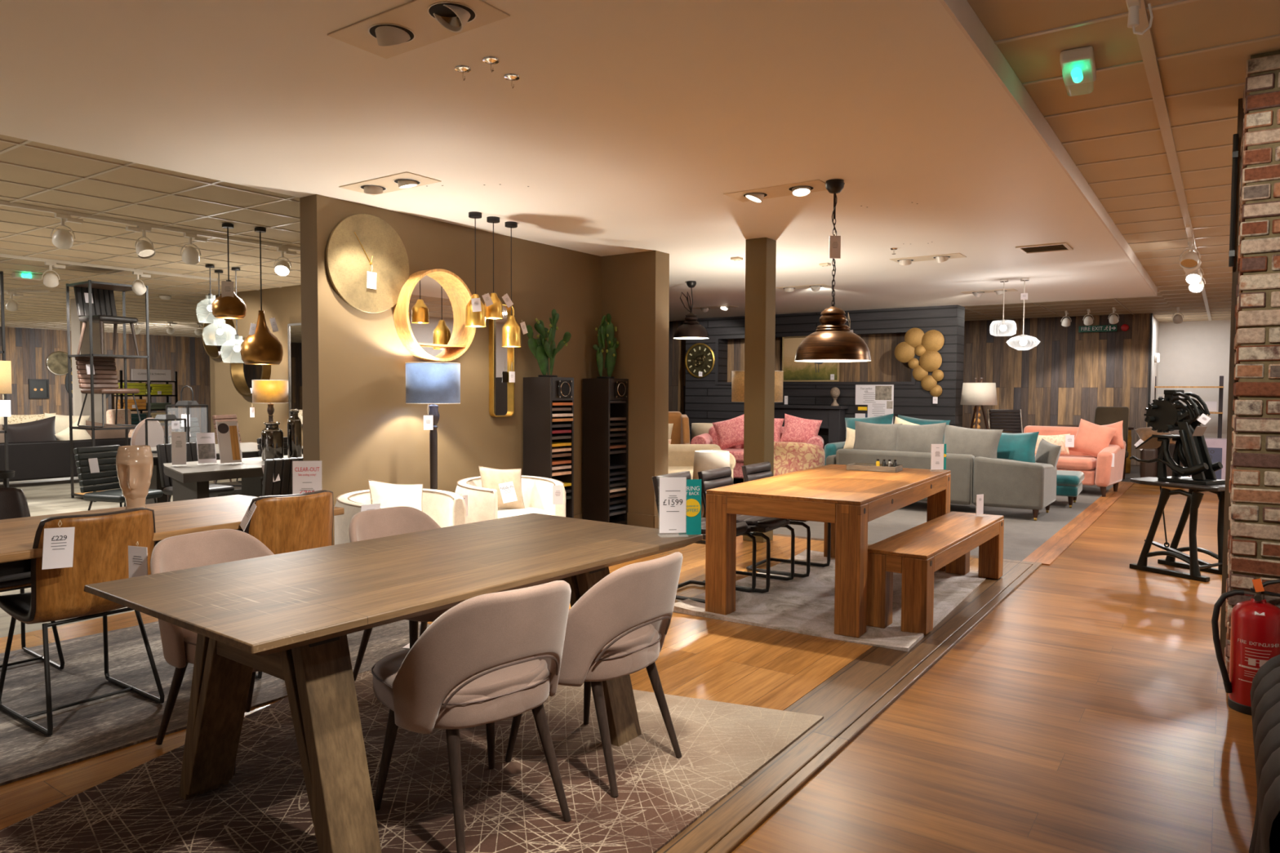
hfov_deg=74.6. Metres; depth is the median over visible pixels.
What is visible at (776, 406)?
shelf
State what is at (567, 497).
sample slab
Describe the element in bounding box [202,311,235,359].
pendant lamp
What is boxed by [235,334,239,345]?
socket
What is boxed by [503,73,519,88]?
ceiling hook
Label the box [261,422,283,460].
glass vase
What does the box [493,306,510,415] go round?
mirror glass
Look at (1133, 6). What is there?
track spotlight
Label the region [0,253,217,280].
track
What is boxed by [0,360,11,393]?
floor lamp
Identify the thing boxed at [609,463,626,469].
sample slab
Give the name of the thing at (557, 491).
price tag
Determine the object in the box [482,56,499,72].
ceiling hook
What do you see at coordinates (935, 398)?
price tag
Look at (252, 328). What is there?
price tag
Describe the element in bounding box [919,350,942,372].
disc
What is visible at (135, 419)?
folded throw
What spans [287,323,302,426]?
mirror
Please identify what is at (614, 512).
sample slab
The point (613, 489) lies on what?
sample slab
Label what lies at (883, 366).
wall niche
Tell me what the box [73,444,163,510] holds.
chair
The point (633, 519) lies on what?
baseboard
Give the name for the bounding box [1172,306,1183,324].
track spotlight
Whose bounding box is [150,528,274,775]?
dining chair
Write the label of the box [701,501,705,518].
side table
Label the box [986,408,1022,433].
office chair
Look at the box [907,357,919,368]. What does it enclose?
disc
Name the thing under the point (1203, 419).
price tag
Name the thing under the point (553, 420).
sample slab
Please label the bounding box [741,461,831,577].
chair
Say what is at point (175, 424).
price tag
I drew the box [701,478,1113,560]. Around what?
rug
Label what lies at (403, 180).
recessed light
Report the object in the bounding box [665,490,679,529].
print
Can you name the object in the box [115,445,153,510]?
vase
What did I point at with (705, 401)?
wall
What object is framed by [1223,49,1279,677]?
brick wall
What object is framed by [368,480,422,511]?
cushion
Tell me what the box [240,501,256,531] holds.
price tag
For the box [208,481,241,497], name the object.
plinth
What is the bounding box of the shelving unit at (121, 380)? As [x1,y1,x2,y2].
[111,370,178,444]
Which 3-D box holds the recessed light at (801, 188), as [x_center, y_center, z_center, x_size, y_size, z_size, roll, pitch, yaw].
[0.971,-1.647,5.878,0.720,0.115,0.290,2,3,35]
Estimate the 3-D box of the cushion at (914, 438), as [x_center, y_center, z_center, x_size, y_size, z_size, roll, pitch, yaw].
[3.335,0.187,10.041,0.635,0.485,0.231,2,3,31]
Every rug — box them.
[0,619,430,786]
[0,669,823,852]
[672,549,986,651]
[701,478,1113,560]
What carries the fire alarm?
attached to the planks
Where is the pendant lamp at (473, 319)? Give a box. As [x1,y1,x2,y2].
[465,211,485,327]
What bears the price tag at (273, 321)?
hanging from the pendant at (263, 347)
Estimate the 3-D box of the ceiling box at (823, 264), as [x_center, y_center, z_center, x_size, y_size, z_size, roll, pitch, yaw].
[2.026,-1.771,9.205,0.100,0.028,0.100,2,3,35]
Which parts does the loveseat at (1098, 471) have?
leg, arm, leg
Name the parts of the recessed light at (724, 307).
plate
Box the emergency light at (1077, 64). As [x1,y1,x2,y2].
[1059,45,1096,94]
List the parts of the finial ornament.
globe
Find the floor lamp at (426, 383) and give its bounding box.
[405,362,460,489]
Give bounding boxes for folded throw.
[117,382,146,395]
[117,399,146,409]
[131,413,146,424]
[142,412,171,423]
[144,402,171,409]
[145,383,172,395]
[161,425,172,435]
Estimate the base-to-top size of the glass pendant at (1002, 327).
0.700 m
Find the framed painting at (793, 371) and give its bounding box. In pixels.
[782,336,839,382]
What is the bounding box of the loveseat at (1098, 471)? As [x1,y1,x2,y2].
[1023,425,1125,497]
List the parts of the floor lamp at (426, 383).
shade trim, lamp shade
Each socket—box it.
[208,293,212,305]
[217,318,221,328]
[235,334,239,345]
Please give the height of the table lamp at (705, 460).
0.445 m
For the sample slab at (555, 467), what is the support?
attached to the display shelf at (539, 393)
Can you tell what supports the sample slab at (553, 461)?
attached to the display shelf at (539, 393)
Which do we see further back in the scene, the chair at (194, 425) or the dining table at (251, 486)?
the chair at (194, 425)
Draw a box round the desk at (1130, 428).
[1054,424,1133,473]
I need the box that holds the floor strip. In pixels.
[1022,481,1133,565]
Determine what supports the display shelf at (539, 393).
on the floor at (1088, 711)
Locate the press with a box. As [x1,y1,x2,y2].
[1128,390,1225,582]
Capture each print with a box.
[31,380,47,396]
[51,539,66,550]
[299,482,314,490]
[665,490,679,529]
[862,392,884,413]
[1238,613,1270,683]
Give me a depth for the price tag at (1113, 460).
11.23 m
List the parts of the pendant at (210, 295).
bulb, cord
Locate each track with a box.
[0,200,300,250]
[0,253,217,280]
[4,289,49,292]
[1185,225,1202,279]
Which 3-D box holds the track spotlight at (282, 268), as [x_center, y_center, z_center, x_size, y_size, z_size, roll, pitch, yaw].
[-3.739,-1.733,8.874,0.164,0.295,0.244,2,3,35]
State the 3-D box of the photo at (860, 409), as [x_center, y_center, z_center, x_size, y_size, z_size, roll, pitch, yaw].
[3.808,-0.299,14.457,0.220,0.150,0.002,2,3,35]
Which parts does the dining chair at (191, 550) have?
leg, backrest, seat, leg, leg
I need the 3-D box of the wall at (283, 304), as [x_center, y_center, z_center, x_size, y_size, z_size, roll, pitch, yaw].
[-3.691,-0.567,11.519,8.045,2.920,0.150,2,3,35]
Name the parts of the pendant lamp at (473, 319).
lamp shade, cord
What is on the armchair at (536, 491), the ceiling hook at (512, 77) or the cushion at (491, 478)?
the cushion at (491, 478)
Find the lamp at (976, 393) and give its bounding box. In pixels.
[960,377,997,429]
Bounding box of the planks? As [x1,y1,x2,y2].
[962,313,1150,465]
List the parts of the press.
leg, throw lever, pull rod, leg, frame, roller arm, bed plate, leg, leg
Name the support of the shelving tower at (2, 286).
on the floor at (1088, 711)
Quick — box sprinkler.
[890,248,897,254]
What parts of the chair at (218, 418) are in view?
backrest, sled leg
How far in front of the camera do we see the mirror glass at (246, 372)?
13.08 m
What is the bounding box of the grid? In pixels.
[0,0,1279,337]
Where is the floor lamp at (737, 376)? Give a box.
[731,370,782,402]
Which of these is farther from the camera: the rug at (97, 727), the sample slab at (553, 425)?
the sample slab at (553, 425)
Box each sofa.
[0,437,131,482]
[690,426,823,478]
[824,432,846,465]
[826,448,1057,520]
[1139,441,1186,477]
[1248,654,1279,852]
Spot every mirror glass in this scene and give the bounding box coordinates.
[237,351,262,394]
[408,272,464,358]
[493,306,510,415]
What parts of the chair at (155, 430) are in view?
backrest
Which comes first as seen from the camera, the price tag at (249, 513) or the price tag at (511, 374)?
the price tag at (249, 513)
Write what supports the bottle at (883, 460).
in the tray at (861, 466)
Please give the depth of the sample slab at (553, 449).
7.83 m
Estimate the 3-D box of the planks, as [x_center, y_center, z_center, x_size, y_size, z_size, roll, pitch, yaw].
[6.003,-0.837,18.840,9.260,2.920,0.200,2,3,35]
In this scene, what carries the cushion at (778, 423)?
on the sofa at (737, 451)
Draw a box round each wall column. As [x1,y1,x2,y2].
[70,297,106,423]
[742,237,776,542]
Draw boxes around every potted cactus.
[526,309,571,377]
[592,313,619,378]
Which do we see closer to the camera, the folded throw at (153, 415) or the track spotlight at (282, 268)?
the track spotlight at (282, 268)
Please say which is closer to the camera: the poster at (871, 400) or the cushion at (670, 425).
the cushion at (670, 425)
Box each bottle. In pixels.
[875,458,879,466]
[881,459,885,466]
[887,459,891,466]
[893,459,897,466]
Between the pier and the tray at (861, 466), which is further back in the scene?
the tray at (861, 466)
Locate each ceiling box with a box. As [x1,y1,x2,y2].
[730,256,742,261]
[818,262,831,266]
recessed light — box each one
[327,0,510,58]
[338,171,440,195]
[692,305,736,311]
[723,179,826,202]
[775,284,831,292]
[889,253,966,265]
[960,288,1017,297]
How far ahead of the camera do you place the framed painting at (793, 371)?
15.14 m
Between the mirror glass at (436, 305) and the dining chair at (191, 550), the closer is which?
the dining chair at (191, 550)
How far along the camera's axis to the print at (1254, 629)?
3.68 m
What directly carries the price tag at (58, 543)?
hanging from the shell chair at (102, 541)
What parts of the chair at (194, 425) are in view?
backrest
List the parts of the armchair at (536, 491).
seat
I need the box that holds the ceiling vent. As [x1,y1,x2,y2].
[1015,242,1073,253]
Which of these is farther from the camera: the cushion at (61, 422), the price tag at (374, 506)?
the cushion at (61, 422)
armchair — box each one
[106,408,164,444]
[333,488,466,545]
[454,475,565,524]
[773,441,825,475]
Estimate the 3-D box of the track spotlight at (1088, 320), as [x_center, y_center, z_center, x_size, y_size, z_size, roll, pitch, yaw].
[8.150,-1.980,15.263,0.204,0.295,0.175,-1,3,-18]
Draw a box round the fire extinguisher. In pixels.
[1211,578,1279,715]
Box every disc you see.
[894,342,915,362]
[904,327,924,348]
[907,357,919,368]
[912,365,928,381]
[914,345,925,355]
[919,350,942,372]
[920,375,937,391]
[921,329,944,351]
[929,384,942,396]
[931,369,943,381]
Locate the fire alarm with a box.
[1120,324,1128,331]
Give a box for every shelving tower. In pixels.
[0,271,8,487]
[66,280,151,502]
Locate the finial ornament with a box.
[830,386,839,405]
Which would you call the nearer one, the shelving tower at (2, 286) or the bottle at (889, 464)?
the bottle at (889, 464)
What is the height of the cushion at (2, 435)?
0.524 m
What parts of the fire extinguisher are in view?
handle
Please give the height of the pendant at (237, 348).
1.180 m
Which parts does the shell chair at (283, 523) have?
sled leg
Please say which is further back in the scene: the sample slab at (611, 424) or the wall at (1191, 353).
the wall at (1191, 353)
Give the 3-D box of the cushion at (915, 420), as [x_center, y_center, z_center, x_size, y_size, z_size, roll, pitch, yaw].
[3.849,0.125,11.546,0.749,0.561,0.278,2,3,39]
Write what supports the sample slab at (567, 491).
attached to the display shelf at (539, 393)
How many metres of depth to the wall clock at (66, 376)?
22.09 m
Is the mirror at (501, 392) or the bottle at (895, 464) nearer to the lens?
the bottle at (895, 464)
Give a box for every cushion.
[0,416,4,424]
[0,424,4,442]
[2,416,57,442]
[7,413,56,424]
[44,413,89,439]
[54,419,91,440]
[85,420,130,439]
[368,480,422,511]
[478,466,524,509]
[668,423,673,439]
[711,414,743,449]
[773,418,784,441]
[779,413,822,443]
[843,426,855,448]
[844,413,893,438]
[853,420,902,451]
[893,416,919,425]
[895,422,946,452]
[897,414,950,444]
[943,424,1003,458]
[996,431,1039,462]
[1035,433,1070,454]
[1035,438,1061,469]
[1035,454,1097,471]
[1068,418,1117,457]
[1102,420,1124,448]
[1134,426,1175,445]
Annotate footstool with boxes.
[1056,470,1084,507]
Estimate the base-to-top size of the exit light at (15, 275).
0.070 m
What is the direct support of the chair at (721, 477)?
on the rug at (798, 605)
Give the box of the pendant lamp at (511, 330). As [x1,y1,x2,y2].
[501,221,521,346]
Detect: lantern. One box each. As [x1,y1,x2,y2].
[145,414,186,453]
[165,385,208,444]
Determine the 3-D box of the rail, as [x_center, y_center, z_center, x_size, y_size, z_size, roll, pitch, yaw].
[11.244,-0.156,17.312,1.240,1.760,0.350,2,3,35]
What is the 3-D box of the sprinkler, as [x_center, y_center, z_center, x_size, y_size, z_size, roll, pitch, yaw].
[2.482,-1.714,8.218,0.070,0.054,0.070,2,3,35]
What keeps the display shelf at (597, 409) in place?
on the floor at (1088, 711)
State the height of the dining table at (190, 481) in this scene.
0.760 m
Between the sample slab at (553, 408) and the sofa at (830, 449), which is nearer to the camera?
the sample slab at (553, 408)
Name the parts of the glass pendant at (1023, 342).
bulb, cord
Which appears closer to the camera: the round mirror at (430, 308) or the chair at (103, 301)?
the round mirror at (430, 308)
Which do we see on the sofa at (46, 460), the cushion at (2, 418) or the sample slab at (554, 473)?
the cushion at (2, 418)
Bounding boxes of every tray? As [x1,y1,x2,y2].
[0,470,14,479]
[846,462,902,472]
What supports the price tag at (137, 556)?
hanging from the shell chair at (102, 541)
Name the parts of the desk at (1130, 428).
leg, drawer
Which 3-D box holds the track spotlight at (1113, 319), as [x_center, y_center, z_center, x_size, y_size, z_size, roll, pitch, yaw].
[8.424,-1.966,14.950,0.176,0.296,0.203,0,2,-2]
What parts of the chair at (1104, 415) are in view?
leg, seat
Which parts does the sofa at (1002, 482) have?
arm, arm, leg, leg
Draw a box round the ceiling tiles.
[0,0,1279,337]
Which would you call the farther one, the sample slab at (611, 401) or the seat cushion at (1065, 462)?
the seat cushion at (1065, 462)
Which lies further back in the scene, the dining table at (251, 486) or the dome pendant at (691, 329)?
the dome pendant at (691, 329)
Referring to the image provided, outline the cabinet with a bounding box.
[262,457,302,496]
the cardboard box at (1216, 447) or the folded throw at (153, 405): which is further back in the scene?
the folded throw at (153, 405)
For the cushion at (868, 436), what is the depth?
10.25 m
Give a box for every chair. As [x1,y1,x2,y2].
[0,487,64,669]
[0,507,164,736]
[73,286,139,355]
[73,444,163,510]
[75,356,141,427]
[130,417,170,502]
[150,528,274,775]
[155,442,234,502]
[176,417,231,483]
[212,414,241,486]
[244,489,333,679]
[257,436,287,484]
[349,506,451,680]
[371,580,571,852]
[505,551,683,797]
[652,471,756,603]
[668,411,689,444]
[697,466,795,592]
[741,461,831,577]
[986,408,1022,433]
[1093,406,1128,479]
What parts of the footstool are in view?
leg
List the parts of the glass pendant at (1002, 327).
bulb, cord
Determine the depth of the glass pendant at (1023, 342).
10.31 m
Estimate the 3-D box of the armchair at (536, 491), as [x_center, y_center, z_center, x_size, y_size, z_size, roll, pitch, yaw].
[-1.058,0.767,6.781,0.879,0.681,0.810,-2,3,-44]
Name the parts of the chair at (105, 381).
sled leg, backrest, seat, sled leg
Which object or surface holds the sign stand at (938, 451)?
on the dining table at (835, 495)
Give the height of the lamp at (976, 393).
1.629 m
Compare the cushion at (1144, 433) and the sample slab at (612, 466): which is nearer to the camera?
the sample slab at (612, 466)
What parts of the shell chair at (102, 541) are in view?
sled leg, sled leg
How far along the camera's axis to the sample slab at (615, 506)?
8.59 m
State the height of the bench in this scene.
0.460 m
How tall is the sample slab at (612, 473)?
0.026 m
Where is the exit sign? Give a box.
[1078,315,1116,332]
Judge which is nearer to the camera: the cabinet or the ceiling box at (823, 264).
the cabinet
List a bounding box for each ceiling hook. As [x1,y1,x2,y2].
[454,65,471,80]
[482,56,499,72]
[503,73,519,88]
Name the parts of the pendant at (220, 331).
cord, bulb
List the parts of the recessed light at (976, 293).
plate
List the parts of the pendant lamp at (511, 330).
lamp shade, cord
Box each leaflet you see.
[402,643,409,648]
[679,479,701,534]
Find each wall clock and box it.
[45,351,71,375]
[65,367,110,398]
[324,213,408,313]
[684,342,715,377]
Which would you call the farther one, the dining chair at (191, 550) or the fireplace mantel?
the fireplace mantel
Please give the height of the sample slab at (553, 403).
0.026 m
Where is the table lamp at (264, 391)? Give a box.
[251,379,288,422]
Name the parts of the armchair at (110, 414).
arm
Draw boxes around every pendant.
[205,264,214,311]
[211,223,246,319]
[214,270,222,334]
[231,267,240,351]
[240,227,283,364]
[673,280,708,339]
[794,178,871,362]
[999,278,1008,331]
[1019,277,1029,346]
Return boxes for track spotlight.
[4,291,23,311]
[41,261,65,287]
[50,213,83,248]
[125,225,155,258]
[131,271,151,295]
[134,321,143,334]
[165,321,177,334]
[180,232,207,264]
[194,323,203,335]
[273,247,296,276]
[1061,311,1071,326]
[1083,308,1093,325]
[1107,306,1119,324]
[1125,0,1153,35]
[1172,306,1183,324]
[1178,237,1200,269]
[1182,243,1201,274]
[1185,266,1204,284]
[1188,267,1205,293]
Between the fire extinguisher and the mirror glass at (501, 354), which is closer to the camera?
the fire extinguisher
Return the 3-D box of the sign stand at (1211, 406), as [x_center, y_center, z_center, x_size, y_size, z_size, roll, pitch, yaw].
[11.530,-0.402,16.976,0.208,0.210,0.007,2,3,35]
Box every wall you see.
[0,326,211,440]
[208,294,216,443]
[209,284,302,445]
[299,194,669,545]
[668,320,685,414]
[684,305,955,444]
[953,304,964,426]
[1146,313,1153,426]
[1150,316,1231,438]
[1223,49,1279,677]
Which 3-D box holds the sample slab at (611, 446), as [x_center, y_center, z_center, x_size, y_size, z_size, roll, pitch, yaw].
[-0.334,0.203,8.601,0.270,0.026,0.285,2,3,35]
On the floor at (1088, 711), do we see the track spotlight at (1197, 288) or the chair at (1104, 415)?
the chair at (1104, 415)
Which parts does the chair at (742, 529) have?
backrest, seat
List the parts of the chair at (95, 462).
backrest, sled leg, seat, sled leg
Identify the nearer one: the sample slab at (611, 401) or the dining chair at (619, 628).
the dining chair at (619, 628)
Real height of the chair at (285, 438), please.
0.903 m
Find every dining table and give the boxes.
[0,494,344,576]
[83,512,702,852]
[86,442,302,504]
[163,454,302,501]
[705,464,951,638]
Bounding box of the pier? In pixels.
[1219,97,1244,660]
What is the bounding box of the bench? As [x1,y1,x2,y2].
[866,511,1004,635]
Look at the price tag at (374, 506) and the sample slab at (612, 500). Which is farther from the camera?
the sample slab at (612, 500)
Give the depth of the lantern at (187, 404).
8.95 m
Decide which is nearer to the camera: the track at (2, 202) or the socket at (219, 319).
the track at (2, 202)
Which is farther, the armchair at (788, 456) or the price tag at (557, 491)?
the armchair at (788, 456)
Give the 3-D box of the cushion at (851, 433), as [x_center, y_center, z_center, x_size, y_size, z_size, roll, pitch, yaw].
[3.072,0.211,11.800,0.456,0.396,0.181,0,2,6]
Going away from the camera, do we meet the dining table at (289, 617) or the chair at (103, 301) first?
the dining table at (289, 617)
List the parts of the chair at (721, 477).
backrest, seat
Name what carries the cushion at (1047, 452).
on the sofa at (1002, 482)
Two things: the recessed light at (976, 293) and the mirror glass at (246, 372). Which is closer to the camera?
the recessed light at (976, 293)
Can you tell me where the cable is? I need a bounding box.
[1228,133,1239,266]
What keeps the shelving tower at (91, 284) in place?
on the floor at (1088, 711)
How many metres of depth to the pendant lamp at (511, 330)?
7.01 m
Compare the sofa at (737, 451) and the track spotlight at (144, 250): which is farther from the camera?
the sofa at (737, 451)
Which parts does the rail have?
post, control panel, post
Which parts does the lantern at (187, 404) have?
handle, frame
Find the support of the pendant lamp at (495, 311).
hanging from the ceiling at (627, 125)
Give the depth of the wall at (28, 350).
23.07 m
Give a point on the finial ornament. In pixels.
(834, 392)
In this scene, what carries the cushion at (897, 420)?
on the sofa at (1002, 482)
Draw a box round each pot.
[537,374,557,377]
[596,376,614,378]
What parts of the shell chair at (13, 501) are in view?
sled leg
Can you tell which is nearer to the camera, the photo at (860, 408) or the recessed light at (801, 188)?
the recessed light at (801, 188)
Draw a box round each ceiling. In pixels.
[0,0,1155,321]
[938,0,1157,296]
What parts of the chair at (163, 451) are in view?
backrest, seat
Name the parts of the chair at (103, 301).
leg, backrest, leg, seat, leg, leg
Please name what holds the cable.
attached to the brick wall at (1254, 487)
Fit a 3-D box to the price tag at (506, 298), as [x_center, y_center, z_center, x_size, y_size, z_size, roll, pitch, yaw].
[-1.085,-1.033,6.895,0.110,0.120,0.004,-2,3,-40]
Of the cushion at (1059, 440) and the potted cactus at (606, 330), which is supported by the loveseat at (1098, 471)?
the cushion at (1059, 440)
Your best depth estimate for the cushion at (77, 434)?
12.33 m
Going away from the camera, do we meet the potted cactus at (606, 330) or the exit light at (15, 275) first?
the potted cactus at (606, 330)
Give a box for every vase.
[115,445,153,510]
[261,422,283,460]
[287,409,302,458]
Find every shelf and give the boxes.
[417,342,466,347]
[523,377,573,518]
[582,377,628,524]
[774,404,848,408]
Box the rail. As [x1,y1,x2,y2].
[1154,375,1223,438]
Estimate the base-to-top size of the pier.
2.932 m
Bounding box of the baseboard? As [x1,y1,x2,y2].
[573,512,659,528]
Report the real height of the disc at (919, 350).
0.184 m
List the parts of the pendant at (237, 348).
cord, bulb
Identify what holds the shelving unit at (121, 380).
on the floor at (1088, 711)
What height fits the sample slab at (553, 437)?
0.026 m
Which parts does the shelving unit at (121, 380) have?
post, post, shelf, shelf, shelf, post, post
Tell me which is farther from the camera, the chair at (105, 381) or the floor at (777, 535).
the chair at (105, 381)
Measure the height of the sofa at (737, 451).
0.860 m
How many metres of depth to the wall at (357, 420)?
7.31 m
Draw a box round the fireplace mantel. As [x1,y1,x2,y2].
[773,404,848,450]
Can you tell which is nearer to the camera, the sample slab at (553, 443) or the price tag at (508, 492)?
the price tag at (508, 492)
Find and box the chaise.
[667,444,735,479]
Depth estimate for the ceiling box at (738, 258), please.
8.79 m
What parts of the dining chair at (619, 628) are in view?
leg, leg, leg, backrest, seat, leg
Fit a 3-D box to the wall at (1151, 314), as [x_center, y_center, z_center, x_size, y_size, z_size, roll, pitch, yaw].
[9.809,-0.707,16.180,0.030,2.920,0.210,2,3,35]
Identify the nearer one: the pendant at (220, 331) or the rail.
the pendant at (220, 331)
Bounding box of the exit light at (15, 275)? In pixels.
[12,271,43,279]
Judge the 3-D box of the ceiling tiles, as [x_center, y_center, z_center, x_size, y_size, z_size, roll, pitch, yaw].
[-3.945,-2.160,13.653,28.200,0.080,30.000,2,3,35]
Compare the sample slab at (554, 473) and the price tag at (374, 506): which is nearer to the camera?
the price tag at (374, 506)
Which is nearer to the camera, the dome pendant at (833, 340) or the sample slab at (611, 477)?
the dome pendant at (833, 340)
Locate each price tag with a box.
[0,395,10,416]
[41,520,75,569]
[128,541,147,577]
[171,421,179,429]
[181,413,190,426]
[221,280,233,297]
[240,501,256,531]
[248,322,256,335]
[249,404,254,417]
[261,464,279,482]
[269,316,278,332]
[360,498,380,511]
[366,265,376,288]
[423,404,433,430]
[454,493,467,515]
[471,295,481,311]
[481,293,493,306]
[498,481,517,503]
[502,293,513,307]
[508,363,515,382]
[520,320,528,334]
[552,484,563,504]
[829,232,840,258]
[830,373,834,379]
[933,396,937,404]
[1020,293,1027,299]
[1065,434,1074,447]
[1109,452,1114,466]
[1134,439,1143,450]
[1196,413,1210,425]
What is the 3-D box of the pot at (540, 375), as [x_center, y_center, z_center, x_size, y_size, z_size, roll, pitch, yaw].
[-0.861,-0.470,7.856,0.180,0.020,0.180,-1,3,-22]
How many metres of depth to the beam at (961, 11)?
4.25 m
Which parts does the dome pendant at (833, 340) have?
lamp shade, chain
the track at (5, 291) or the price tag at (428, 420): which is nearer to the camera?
the price tag at (428, 420)
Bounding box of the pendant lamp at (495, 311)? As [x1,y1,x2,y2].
[484,216,502,319]
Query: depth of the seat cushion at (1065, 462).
11.53 m
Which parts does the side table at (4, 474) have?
leg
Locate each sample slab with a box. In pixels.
[551,402,573,405]
[551,407,571,410]
[551,413,573,417]
[551,417,573,422]
[551,423,571,427]
[551,429,571,433]
[551,435,571,439]
[551,441,571,447]
[551,447,571,452]
[551,452,571,457]
[551,458,571,465]
[551,464,571,470]
[551,470,571,476]
[563,482,571,486]
[564,488,571,493]
[565,495,571,499]
[609,417,626,420]
[609,422,626,426]
[609,426,626,431]
[609,432,626,436]
[609,438,626,442]
[609,444,626,448]
[609,448,626,454]
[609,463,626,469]
[609,470,626,475]
[609,475,626,481]
[609,481,626,487]
[609,486,626,493]
[609,492,626,497]
[609,497,626,504]
[609,503,626,510]
[609,509,626,515]
[610,400,626,403]
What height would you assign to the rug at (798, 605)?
0.047 m
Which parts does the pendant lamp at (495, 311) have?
cord, lamp shade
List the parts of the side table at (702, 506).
leg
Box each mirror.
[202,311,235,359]
[230,336,271,396]
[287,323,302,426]
[393,268,475,361]
[488,304,514,417]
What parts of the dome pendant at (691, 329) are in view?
chain, chain, lamp shade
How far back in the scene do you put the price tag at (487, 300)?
6.68 m
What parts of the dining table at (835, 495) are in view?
leg, leg, leg, leg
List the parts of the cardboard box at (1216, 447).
printed panel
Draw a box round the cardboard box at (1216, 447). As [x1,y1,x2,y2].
[1188,437,1226,479]
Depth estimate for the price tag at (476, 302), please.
6.60 m
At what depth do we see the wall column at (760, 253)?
7.76 m
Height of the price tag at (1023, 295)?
0.086 m
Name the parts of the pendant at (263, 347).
cord, lamp shade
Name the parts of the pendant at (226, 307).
cord, lamp shade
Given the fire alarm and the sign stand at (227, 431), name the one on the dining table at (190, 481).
the sign stand at (227, 431)
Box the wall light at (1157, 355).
[1154,352,1159,362]
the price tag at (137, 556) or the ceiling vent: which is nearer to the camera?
the price tag at (137, 556)
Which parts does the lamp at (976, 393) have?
leg, leg, lamp shade, leg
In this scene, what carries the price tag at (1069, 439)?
hanging from the cushion at (1059, 440)
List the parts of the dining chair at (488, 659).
leg, leg, seat, backrest, leg, leg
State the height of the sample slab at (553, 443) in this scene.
0.026 m
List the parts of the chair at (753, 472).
backrest, tube frame, seat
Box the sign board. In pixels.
[131,368,171,381]
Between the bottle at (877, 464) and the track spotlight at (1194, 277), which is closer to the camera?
the bottle at (877, 464)
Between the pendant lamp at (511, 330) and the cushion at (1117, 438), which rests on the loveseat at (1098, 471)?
the cushion at (1117, 438)
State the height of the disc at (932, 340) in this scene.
0.364 m
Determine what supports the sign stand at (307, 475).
on the dining table at (17, 535)
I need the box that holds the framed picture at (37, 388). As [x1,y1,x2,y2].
[28,378,49,398]
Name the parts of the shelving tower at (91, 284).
post, post, shelf, shelf, shelf, post, post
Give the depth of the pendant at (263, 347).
7.85 m
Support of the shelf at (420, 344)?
attached to the round mirror at (430, 308)
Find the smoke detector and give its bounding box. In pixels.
[159,295,171,299]
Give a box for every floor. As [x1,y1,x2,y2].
[0,436,1257,852]
[773,533,1035,565]
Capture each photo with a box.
[197,443,215,459]
[855,404,867,413]
[857,406,866,410]
[875,386,891,399]
[886,400,893,408]
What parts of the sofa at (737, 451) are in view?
arm, arm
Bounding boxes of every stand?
[171,431,186,464]
[195,432,216,463]
[216,421,241,463]
[293,461,321,493]
[659,477,686,533]
[784,395,787,404]
[930,444,946,469]
[973,406,980,429]
[976,493,983,515]
[1204,401,1217,411]
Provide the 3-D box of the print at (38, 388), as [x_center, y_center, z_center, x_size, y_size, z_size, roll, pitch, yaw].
[-15.412,-0.966,21.551,0.010,0.420,0.360,2,3,35]
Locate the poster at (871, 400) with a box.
[855,384,893,423]
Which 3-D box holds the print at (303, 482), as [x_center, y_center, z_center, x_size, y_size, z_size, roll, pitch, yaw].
[-1.812,0.326,4.576,0.075,0.044,0.001,0,0,-9]
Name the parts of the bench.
leg, leg, leg, leg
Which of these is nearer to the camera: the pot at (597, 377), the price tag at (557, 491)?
the price tag at (557, 491)
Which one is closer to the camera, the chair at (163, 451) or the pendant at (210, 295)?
the chair at (163, 451)
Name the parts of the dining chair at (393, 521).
leg, backrest, leg, leg, seat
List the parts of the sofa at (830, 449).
arm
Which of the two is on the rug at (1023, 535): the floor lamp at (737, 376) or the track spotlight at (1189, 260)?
the floor lamp at (737, 376)
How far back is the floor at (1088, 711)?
3.69 m
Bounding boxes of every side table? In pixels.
[0,470,14,488]
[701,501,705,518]

